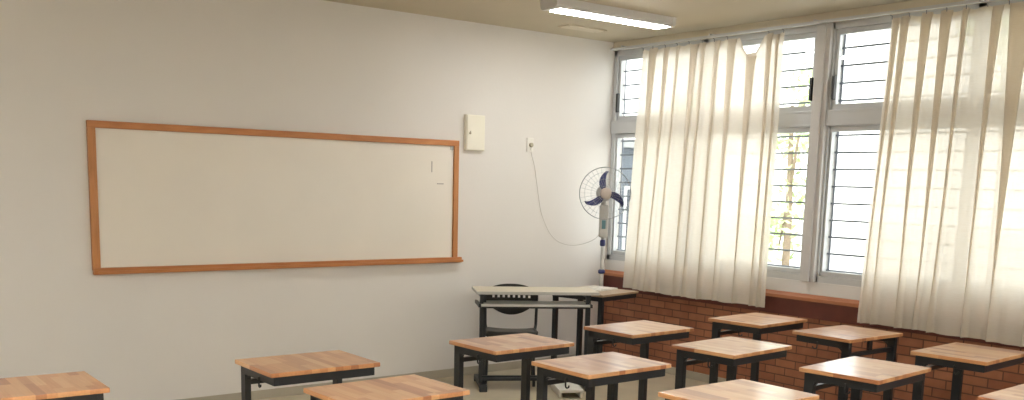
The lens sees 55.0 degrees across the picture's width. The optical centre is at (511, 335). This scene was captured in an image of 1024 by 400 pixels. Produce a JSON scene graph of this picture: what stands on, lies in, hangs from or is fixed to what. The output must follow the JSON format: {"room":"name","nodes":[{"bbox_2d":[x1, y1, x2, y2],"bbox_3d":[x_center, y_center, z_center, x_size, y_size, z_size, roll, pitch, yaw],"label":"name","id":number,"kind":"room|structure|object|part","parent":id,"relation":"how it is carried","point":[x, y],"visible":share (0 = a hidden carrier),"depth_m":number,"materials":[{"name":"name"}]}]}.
{"room":"classroom","nodes":[
{"label":"classroom","id":0,"kind":"room"},
{"bbox_2d":[0,0,624,399],"bbox_3d":[-2.603,-0.899,6.943,9.095,3.153,0.150,-5,11,-37],"label":"wall","id":1,"kind":"structure","parent":0,"point":[316,66],"depth_m":7.43,"materials":[{"name":"paint"}]},
{"bbox_2d":[86,120,462,274],"bbox_3d":[-1.633,-1.036,7.537,3.041,1.035,0.064,-5,11,-37],"label":"whiteboard","id":2,"kind":"object","parent":1,"relation":"attached to","point":[164,198],"visible":1,"depth_m":7.38,"materials":[{"name":"ceramic"}]},
{"bbox_3d":[-2.829,-0.920,6.648,0.052,0.958,0.032,-5,11,-37],"label":"rail","id":3,"kind":"part","parent":2,"relation":"part of","materials":[{"name":"brown wood"}]},
{"bbox_3d":[-1.646,-1.524,7.461,3.001,0.048,0.034,-5,11,-37],"label":"rail","id":4,"kind":"part","parent":2,"relation":"part of","materials":[{"name":"brown wood"}]},
{"bbox_2d":[93,257,462,274],"bbox_3d":[-1.643,-0.548,7.614,3.036,0.046,0.064,-5,11,-37],"label":"marker tray","id":5,"kind":"object","parent":2,"relation":"on","point":[301,262],"depth_m":7.38,"materials":[{"name":"brown wood"}]},
{"bbox_3d":[-0.488,-1.137,8.431,0.048,0.958,0.032,-5,11,-37],"label":"rail","id":6,"kind":"part","parent":2,"relation":"part of","materials":[{"name":"brown wood"}]},
{"bbox_2d":[178,354,583,399],"bbox_3d":[-2.596,0.517,7.091,8.775,0.070,0.012,-5,11,-37],"label":"baseboard","id":7,"kind":"structure","parent":1,"relation":"attached to","point":[294,390],"depth_m":8.03,"materials":[{"name":"brown wood"}]},
{"bbox_2d":[464,114,484,150],"bbox_3d":[-0.318,-1.742,8.445,0.196,0.300,0.053,-5,11,-37],"label":"box","id":8,"kind":"object","parent":1,"relation":"attached to","point":[474,125],"visible":1,"depth_m":8.42,"materials":[{"name":"beige metal"}]},
{"bbox_2d":[526,138,533,151],"bbox_3d":[0.168,-1.715,8.840,0.072,0.124,0.034,-5,11,-37],"label":"wall socket","id":9,"kind":"object","parent":1,"relation":"attached to","point":[530,144],"visible":1,"depth_m":8.84,"materials":[{"name":"white plastic"}]},
{"bbox_2d":[531,147,597,245],"bbox_3d":[0.481,-1.278,9.064,0.707,0.899,0.128,-1,9,-17],"label":"power cable","id":10,"kind":"object","parent":9,"relation":"attached to","point":[531,147],"visible":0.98,"depth_m":9.04,"materials":[{"name":"grey plastic"}]},
{"bbox_2d":[607,25,816,279],"bbox_3d":[1.693,-1.570,8.608,0.167,1.970,2.271,-5,11,-37],"label":"window","id":11,"kind":"structure","parent":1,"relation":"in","point":[797,119],"depth_m":8.38,"materials":[{"name":"grey metal"}]},
{"bbox_3d":[1.003,-2.208,9.333,0.032,0.175,0.024,-5,11,-37],"label":"handle","id":12,"kind":"part","parent":11,"relation":"part of","materials":[{"name":"black plastic"}]},
{"bbox_3d":[1.321,-1.288,9.082,0.037,1.146,1.058,-5,11,-37],"label":"sash","id":13,"kind":"part","parent":11,"relation":"part of","materials":[{"name":"grey metal"}]},
{"bbox_3d":[1.345,-2.274,8.930,0.037,0.591,1.058,-5,11,-37],"label":"sash","id":14,"kind":"part","parent":11,"relation":"part of","materials":[{"name":"grey metal"}]},
{"bbox_3d":[2.033,-2.120,8.046,0.037,0.591,1.084,-5,11,-37],"label":"sash","id":15,"kind":"part","parent":11,"relation":"part of","materials":[{"name":"grey metal"}]},
{"bbox_3d":[2.009,-1.135,8.198,0.037,1.146,1.084,-5,11,-37],"label":"sash","id":16,"kind":"part","parent":11,"relation":"part of","materials":[{"name":"grey metal"}]},
{"bbox_3d":[2.325,-1.913,7.635,0.032,0.175,0.024,-5,11,-37],"label":"handle","id":17,"kind":"part","parent":11,"relation":"part of","materials":[{"name":"black plastic"}]},
{"bbox_2d":[605,259,860,299],"bbox_3d":[4.064,-0.013,5.692,0.160,0.100,10.160,-5,11,-37],"label":"trim","id":18,"kind":"structure","parent":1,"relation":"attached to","point":[780,284],"depth_m":7.79,"materials":[{"name":"white paint"}]},
{"bbox_2d":[610,0,1023,286],"bbox_3d":[2.536,-1.372,7.412,0.304,1.985,5.080,-5,11,-37],"label":"window","id":19,"kind":"structure","parent":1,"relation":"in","point":[840,117],"depth_m":7.46,"materials":[{"name":"grey metal"}]},
{"bbox_2d":[623,29,784,307],"bbox_3d":[1.565,-1.414,8.457,0.069,2.193,1.670,-5,11,-37],"label":"curtain","id":20,"kind":"object","parent":19,"relation":"hanging from","point":[705,145],"visible":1,"depth_m":8.37,"materials":[{"name":"fabric"}]},
{"bbox_3d":[2.496,-2.330,7.215,0.145,0.035,5.080,-5,11,-37],"label":"curtain rail","id":21,"kind":"part","parent":19,"relation":"part of","materials":[{"name":"white metal"}]},
{"bbox_3d":[2.447,-1.885,7.477,0.032,0.175,0.024,-5,11,-37],"label":"handle","id":22,"kind":"part","parent":19,"relation":"part of","materials":[{"name":"black plastic"}]},
{"bbox_3d":[2.776,-0.963,7.212,0.037,1.146,1.094,-5,11,-37],"label":"sash","id":23,"kind":"part","parent":19,"relation":"part of","materials":[{"name":"grey metal"}]},
{"bbox_2d":[826,34,888,274],"bbox_3d":[3.215,-1.248,6.767,0.024,1.970,2.292,-5,11,-37],"label":"security grille","id":24,"kind":"object","parent":19,"relation":"attached to","point":[843,65],"depth_m":7.55,"materials":[{"name":"black metal"}]},
{"bbox_3d":[2.800,-1.949,7.060,0.037,0.591,1.094,-5,11,-37],"label":"sash","id":25,"kind":"part","parent":19,"relation":"part of","materials":[{"name":"grey metal"}]},
{"bbox_2d":[857,0,1023,346],"bbox_3d":[3.163,-1.050,6.395,0.080,2.203,1.918,-5,11,-37],"label":"curtain","id":26,"kind":"object","parent":19,"relation":"hanging from","point":[944,255],"visible":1,"depth_m":6.66,"materials":[{"name":"fabric"}]},
{"bbox_2d":[258,366,708,399],"bbox_3d":[0.556,1.294,3.189,8.945,0.120,10.160,-5,11,-37],"label":"floor","id":27,"kind":"structure","parent":0,"point":[496,390],"depth_m":8.23,"materials":[{"name":"beige tile"}]},
{"bbox_2d":[0,371,109,399],"bbox_3d":[-2.139,0.597,4.352,0.595,0.770,0.465,-5,11,-36],"label":"student desk","id":28,"kind":"object","parent":27,"relation":"on","point":[80,385],"visible":1,"depth_m":4.27,"materials":[{"name":"black paint"}]},
{"bbox_2d":[235,350,379,399],"bbox_3d":[-1.061,0.508,5.097,0.595,0.770,0.465,-5,11,-37],"label":"student desk","id":29,"kind":"object","parent":27,"relation":"on","point":[335,365],"visible":1,"depth_m":4.95,"materials":[{"name":"black paint"}]},
{"bbox_3d":[-1.354,0.495,5.050,0.032,0.696,0.093,-5,11,-37],"label":"leg","id":30,"kind":"part","parent":29,"relation":"part of","materials":[{"name":"black paint"}]},
{"bbox_3d":[-0.944,0.457,5.365,0.032,0.696,0.093,-5,11,-37],"label":"leg","id":31,"kind":"part","parent":29,"relation":"part of","materials":[{"name":"black paint"}]},
{"bbox_2d":[303,374,469,399],"bbox_3d":[-0.575,0.618,4.467,0.595,0.770,0.465,-6,11,-39],"label":"student desk","id":32,"kind":"object","parent":27,"relation":"on","point":[405,387],"visible":1,"depth_m":4.38,"materials":[{"name":"black paint"}]},
{"bbox_2d":[449,333,573,399],"bbox_3d":[-0.016,0.414,5.876,0.595,0.770,0.465,-6,11,-39],"label":"student desk","id":33,"kind":"object","parent":27,"relation":"on","point":[524,346],"visible":1,"depth_m":5.77,"materials":[{"name":"brown wood"}]},
{"bbox_3d":[-0.308,0.402,5.821,0.032,0.696,0.093,-6,11,-39],"label":"leg","id":34,"kind":"part","parent":33,"relation":"part of","materials":[{"name":"black paint"}]},
{"bbox_3d":[0.095,0.362,6.146,0.032,0.696,0.093,-6,11,-39],"label":"leg","id":35,"kind":"part","parent":33,"relation":"part of","materials":[{"name":"black paint"}]},
{"bbox_2d":[485,284,537,386],"bbox_3d":[-0.013,-0.014,8.482,0.478,0.827,0.525,1,9,-1],"label":"chair","id":36,"kind":"object","parent":27,"relation":"on","point":[490,331],"visible":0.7,"depth_m":8.63,"materials":[{"name":"plastic"}]},
{"bbox_3d":[-0.213,0.207,8.294,0.041,0.432,0.055,1,9,-1],"label":"leg","id":37,"kind":"part","parent":36,"relation":"part of","materials":[{"name":"black paint"}]},
{"bbox_3d":[-0.012,-0.036,8.435,0.462,0.045,0.440,1,9,-1],"label":"seat","id":38,"kind":"part","parent":36,"relation":"part of","materials":[{"name":"plastic"}]},
{"bbox_3d":[-0.008,-0.319,8.657,0.470,0.279,0.086,1,9,-1],"label":"backrest","id":39,"kind":"part","parent":36,"relation":"part of","materials":[{"name":"plastic"}]},
{"bbox_3d":[0.181,0.216,8.299,0.026,0.432,0.059,-3,10,-27],"label":"leg","id":40,"kind":"part","parent":36,"relation":"part of","materials":[{"name":"black paint"}]},
{"bbox_3d":[0.211,-0.214,8.629,0.026,0.331,0.092,3,9,8],"label":"post","id":41,"kind":"part","parent":36,"relation":"part of","materials":[{"name":"black metal"}]},
{"bbox_2d":[472,286,599,391],"bbox_3d":[0.184,0.021,8.281,1.020,0.822,0.486,0,9,-8],"label":"desk","id":42,"kind":"object","parent":27,"relation":"on","point":[480,378],"visible":0.75,"depth_m":8.12,"materials":[{"name":"beige laminate"}]},
{"bbox_3d":[-0.256,0.024,8.072,0.028,0.738,0.030,0,9,-8],"label":"leg","id":43,"kind":"part","parent":42,"relation":"part of","materials":[{"name":"black paint"}]},
{"bbox_3d":[-0.235,0.007,8.185,0.028,0.738,0.030,0,9,-8],"label":"leg","id":44,"kind":"part","parent":42,"relation":"part of","materials":[{"name":"black paint"}]},
{"bbox_3d":[0.169,0.345,8.236,0.872,0.025,0.025,0,9,-8],"label":"rail","id":45,"kind":"part","parent":42,"relation":"part of","materials":[{"name":"black metal"}]},
{"bbox_3d":[0.176,0.363,8.187,0.872,0.025,0.024,0,9,-8],"label":"rail","id":46,"kind":"part","parent":42,"relation":"part of","materials":[{"name":"black metal"}]},
{"bbox_2d":[478,300,589,306],"bbox_3d":[0.179,-0.264,8.175,0.902,0.018,0.280,0,9,-8],"label":"shelf","id":47,"kind":"object","parent":42,"relation":"attached to","point":[481,303],"depth_m":8.10,"materials":[{"name":"grey metal"}]},
{"bbox_3d":[0.196,-0.229,8.054,0.892,0.015,0.012,0,9,-8],"label":"shelf rail","id":48,"kind":"part","parent":42,"relation":"part of","materials":[{"name":"grey metal"}]},
{"bbox_3d":[0.618,0.027,8.195,0.028,0.738,0.030,0,9,-8],"label":"leg","id":49,"kind":"part","parent":42,"relation":"part of","materials":[{"name":"black paint"}]},
{"bbox_3d":[0.639,0.010,8.308,0.028,0.738,0.030,0,9,-8],"label":"leg","id":50,"kind":"part","parent":42,"relation":"part of","materials":[{"name":"black paint"}]},
{"bbox_2d":[551,382,583,397],"bbox_3d":[0.448,0.437,8.108,0.200,0.066,0.440,0,9,-8],"label":"stand","id":51,"kind":"object","parent":27,"relation":"on","point":[560,388],"visible":0.67,"depth_m":7.96,"materials":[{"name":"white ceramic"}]},
{"bbox_2d":[551,286,637,358],"bbox_3d":[0.729,-0.024,8.829,0.560,0.770,0.563,9,11,39],"label":"table","id":52,"kind":"object","parent":27,"relation":"on","point":[618,294],"visible":0.48,"depth_m":8.72,"materials":[{"name":"black metal"}]},
{"bbox_3d":[0.381,-0.013,8.800,0.040,0.740,0.040,9,11,39],"label":"leg","id":53,"kind":"part","parent":52,"relation":"part of","materials":[{"name":"black paint"}]},
{"bbox_3d":[0.616,-0.034,8.974,0.040,0.740,0.040,9,11,39],"label":"leg","id":54,"kind":"part","parent":52,"relation":"part of","materials":[{"name":"black paint"}]},
{"bbox_3d":[0.757,0.045,8.487,0.040,0.740,0.040,9,11,39],"label":"leg","id":55,"kind":"part","parent":52,"relation":"part of","materials":[{"name":"black paint"}]},
{"bbox_2d":[585,286,616,291],"bbox_3d":[0.736,-0.422,8.842,0.280,0.012,0.390,8,11,38],"label":"newspaper","id":56,"kind":"object","parent":52,"relation":"on","point":[596,288],"visible":0.53,"depth_m":8.84,"materials":[{"name":"paper"}]},
{"bbox_2d":[531,352,670,399],"bbox_3d":[0.457,0.521,5.257,0.595,0.770,0.465,-5,11,-38],"label":"student desk","id":57,"kind":"object","parent":27,"relation":"on","point":[610,369],"visible":1,"depth_m":5.12,"materials":[{"name":"black paint"}]},
{"bbox_3d":[0.164,0.509,5.207,0.032,0.696,0.093,-5,11,-38],"label":"leg","id":58,"kind":"part","parent":57,"relation":"part of","materials":[{"name":"black paint"}]},
{"bbox_3d":[0.572,0.469,5.526,0.032,0.696,0.093,-5,11,-38],"label":"leg","id":59,"kind":"part","parent":57,"relation":"part of","materials":[{"name":"black paint"}]},
{"bbox_2d":[579,167,630,285],"bbox_3d":[0.822,-0.624,9.144,0.422,1.864,0.390,-5,11,-37],"label":"pedestal fan","id":60,"kind":"object","parent":27,"relation":"on","point":[604,192],"visible":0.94,"depth_m":9.02,"materials":[{"name":"grey plastic"}]},
{"bbox_3d":[0.751,-1.239,9.005,0.175,0.096,0.035,1,9,-1],"label":"blade","id":61,"kind":"part","parent":60,"relation":"part of","materials":[{"name":"blue plastic"}]},
{"bbox_3d":[0.841,-0.860,9.117,0.052,0.060,0.051,-5,11,-37],"label":"height knob","id":62,"kind":"part","parent":60,"relation":"part of","materials":[{"name":"blue plastic"}]},
{"bbox_3d":[0.845,-1.023,9.058,0.036,0.080,0.006,1,9,-1],"label":"control panel","id":63,"kind":"part","parent":60,"relation":"part of","materials":[{"name":"plastic"}]},
{"bbox_3d":[0.844,-1.414,8.973,0.094,0.174,0.030,-3,10,-29],"label":"blade","id":64,"kind":"part","parent":60,"relation":"part of","materials":[{"name":"blue plastic"}]},
{"bbox_3d":[0.954,-1.246,9.007,0.143,0.141,0.035,1,9,-1],"label":"blade","id":65,"kind":"part","parent":60,"relation":"part of","materials":[{"name":"blue plastic"}]},
{"bbox_2d":[583,320,693,399],"bbox_3d":[0.828,0.323,6.602,0.595,0.770,0.465,-6,11,-40],"label":"student desk","id":66,"kind":"object","parent":27,"relation":"on","point":[642,332],"visible":0.98,"depth_m":6.49,"materials":[{"name":"black paint"}]},
{"bbox_3d":[0.537,0.312,6.541,0.032,0.696,0.093,-6,11,-40],"label":"leg","id":67,"kind":"part","parent":66,"relation":"part of","materials":[{"name":"black paint"}]},
{"bbox_3d":[0.933,0.270,6.875,0.032,0.696,0.093,-6,11,-40],"label":"leg","id":68,"kind":"part","parent":66,"relation":"part of","materials":[{"name":"black paint"}]},
{"bbox_2d":[672,336,791,388],"bbox_3d":[1.300,0.436,5.940,0.595,0.770,0.465,-7,12,-42],"label":"student desk","id":69,"kind":"object","parent":27,"relation":"on","point":[730,351],"visible":0.98,"depth_m":5.81,"materials":[{"name":"black paint"}]},
{"bbox_3d":[1.012,0.427,5.869,0.032,0.696,0.093,-7,12,-42],"label":"leg","id":70,"kind":"part","parent":69,"relation":"part of","materials":[{"name":"black paint"}]},
{"bbox_3d":[1.395,0.383,6.217,0.032,0.696,0.093,-7,12,-42],"label":"leg","id":71,"kind":"part","parent":69,"relation":"part of","materials":[{"name":"black paint"}]},
{"bbox_2d":[658,379,818,399],"bbox_3d":[1.022,0.643,4.559,0.595,0.770,0.465,-5,11,-38],"label":"student desk","id":72,"kind":"object","parent":27,"relation":"on","point":[739,389],"visible":1,"depth_m":4.50,"materials":[{"name":"black paint"}]},
{"bbox_2d":[708,312,807,383],"bbox_3d":[1.767,0.255,7.187,0.595,0.770,0.465,-6,12,-42],"label":"student desk","id":73,"kind":"object","parent":27,"relation":"on","point":[756,323],"visible":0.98,"depth_m":7.07,"materials":[{"name":"black paint"}]},
{"bbox_3d":[1.478,0.246,7.118,0.032,0.696,0.093,-6,12,-42],"label":"leg","id":74,"kind":"part","parent":73,"relation":"part of","materials":[{"name":"black paint"}]},
{"bbox_3d":[1.863,0.202,7.463,0.032,0.696,0.093,-6,12,-42],"label":"leg","id":75,"kind":"part","parent":73,"relation":"part of","materials":[{"name":"black paint"}]},
{"bbox_2d":[792,325,902,399],"bbox_3d":[2.235,0.357,6.605,0.595,0.770,0.465,-5,11,-37],"label":"student desk","id":76,"kind":"object","parent":27,"relation":"on","point":[842,337],"visible":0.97,"depth_m":6.46,"materials":[{"name":"black paint"}]},
{"bbox_3d":[2.116,0.383,6.334,0.032,0.696,0.093,-5,11,-37],"label":"leg","id":77,"kind":"part","parent":76,"relation":"part of","materials":[{"name":"black paint"}]},
{"bbox_3d":[2.529,0.345,6.646,0.032,0.696,0.093,-5,11,-37],"label":"leg","id":78,"kind":"part","parent":76,"relation":"part of","materials":[{"name":"black paint"}]},
{"bbox_2d":[799,356,930,399],"bbox_3d":[1.870,0.549,5.306,0.595,0.770,0.465,-7,12,-43],"label":"student desk","id":79,"kind":"object","parent":27,"relation":"on","point":[859,374],"visible":1,"depth_m":5.16,"materials":[{"name":"black paint"}]},
{"bbox_3d":[1.582,0.540,5.230,0.032,0.696,0.093,-7,12,-43],"label":"leg","id":80,"kind":"part","parent":79,"relation":"part of","materials":[{"name":"black paint"}]},
{"bbox_3d":[1.960,0.495,5.583,0.032,0.696,0.093,-7,12,-43],"label":"leg","id":81,"kind":"part","parent":79,"relation":"part of","materials":[{"name":"black paint"}]},
{"bbox_2d":[910,342,1023,399],"bbox_3d":[2.716,0.474,5.927,0.595,0.770,0.465,-6,12,-41],"label":"student desk","id":82,"kind":"object","parent":27,"relation":"on","point":[960,357],"visible":0.96,"depth_m":5.80,"materials":[{"name":"black paint"}]},
{"bbox_3d":[2.427,0.464,5.860,0.032,0.696,0.093,-6,12,-41],"label":"leg","id":83,"kind":"part","parent":82,"relation":"part of","materials":[{"name":"black paint"}]},
{"bbox_3d":[2.815,0.420,6.202,0.032,0.696,0.093,-6,12,-41],"label":"leg","id":84,"kind":"part","parent":82,"relation":"part of","materials":[{"name":"black paint"}]},
{"bbox_2d":[977,384,1023,399],"bbox_3d":[2.512,0.665,4.656,0.595,0.770,0.465,-6,12,-40],"label":"student desk","id":85,"kind":"object","parent":27,"relation":"on","point":[1016,392],"visible":1,"depth_m":4.61,"materials":[{"name":"black paint"}]},
{"bbox_2d":[325,0,911,42],"bbox_3d":[0.574,-1.831,2.660,9.095,0.150,10.460,-5,11,-37],"label":"ceiling","id":86,"kind":"structure","parent":0,"point":[691,15],"depth_m":7.65,"materials":[{"name":"paint"}]},
{"bbox_2d":[557,24,606,32],"bbox_3d":[0.607,-2.645,8.478,0.440,0.015,0.150,-5,11,-37],"label":"ceiling hatch","id":87,"kind":"object","parent":86,"relation":"attached to","point":[567,26],"visible":1,"depth_m":8.44,"materials":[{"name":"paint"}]},
{"bbox_2d":[540,0,676,29],"bbox_3d":[0.760,-2.467,7.554,1.240,0.078,0.201,-5,11,-37],"label":"fluorescent light","id":88,"kind":"object","parent":86,"relation":"attached to","point":[568,7],"visible":1,"depth_m":7.45,"materials":[{"name":"paint"}]},
{"bbox_2d":[550,9,667,28],"bbox_3d":[0.765,-2.434,7.568,1.120,0.009,0.130,-5,11,-37],"label":"diffuser","id":89,"kind":"object","parent":88,"relation":"attached to","point":[598,14],"depth_m":7.52,"materials":[{"name":"white plastic"}]},
{"bbox_2d":[614,0,1001,50],"bbox_3d":[4.114,-2.048,5.377,0.162,0.078,10.160,-5,11,-37],"label":"trim","id":90,"kind":"structure","parent":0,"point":[914,3],"depth_m":7.70,"materials":[{"name":"paint"}]},
{"bbox_2d":[602,293,1023,399],"bbox_3d":[4.049,0.624,5.790,0.160,0.820,10.160,-5,11,-37],"label":"wall","id":91,"kind":"structure","parent":0,"point":[784,372],"depth_m":7.96,"materials":[{"name":"brick"}]},
{"bbox_2d":[602,352,820,399],"bbox_3d":[3.974,0.882,5.777,0.012,0.070,10.160,-5,11,-37],"label":"baseboard","id":92,"kind":"structure","parent":91,"relation":"attached to","point":[689,374],"depth_m":8.77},
{"bbox_2d":[604,269,858,307],"bbox_3d":[4.045,0.062,5.689,0.205,0.050,10.160,-5,11,-37],"label":"trim","id":93,"kind":"structure","parent":91,"relation":"attached to","point":[773,293],"depth_m":7.76,"materials":[{"name":"ceramic"}]},
{"bbox_2d":[603,275,1023,348],"bbox_3d":[4.051,0.153,5.710,0.185,0.135,10.160,-5,11,-37],"label":"trim","id":94,"kind":"structure","parent":91,"relation":"attached to","point":[807,309],"depth_m":7.77,"materials":[{"name":"red paint"}]},
{"bbox_2d":[800,22,844,281],"bbox_3d":[2.410,-1.406,7.660,0.200,1.970,0.128,-5,11,-37],"label":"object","id":95,"kind":"structure","parent":91,"relation":"attached to","point":[824,39],"depth_m":7.60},
{"label":"outside","id":96,"kind":"structure","parent":0,"visible":0},
{"bbox_2d":[768,221,867,272],"bbox_3d":[20.341,-1.606,28.333,53.245,0.100,80.000,-5,11,-37],"label":"ground","id":97,"kind":"structure","parent":96,"point":[840,246],"depth_m":38.84,"materials":[{"name":"white"}]},
{"bbox_2d":[618,139,634,249],"bbox_3d":[1.202,-1.791,16.737,2.600,2.870,4.300,-5,11,-37],"label":"outbuilding","id":98,"kind":"structure","parent":97,"relation":"on","point":[628,146],"depth_m":14.48,"materials":[{"name":"grey metal"}]},
{"bbox_2d":[768,60,811,265],"bbox_3d":[4.074,-1.939,14.350,1.070,4.035,1.466,-5,11,-37],"label":"tree","id":99,"kind":"object","parent":97,"relation":"on","point":[785,225],"visible":0.51,"depth_m":14.26,"materials":[{"name":"green plant"}]}
]}

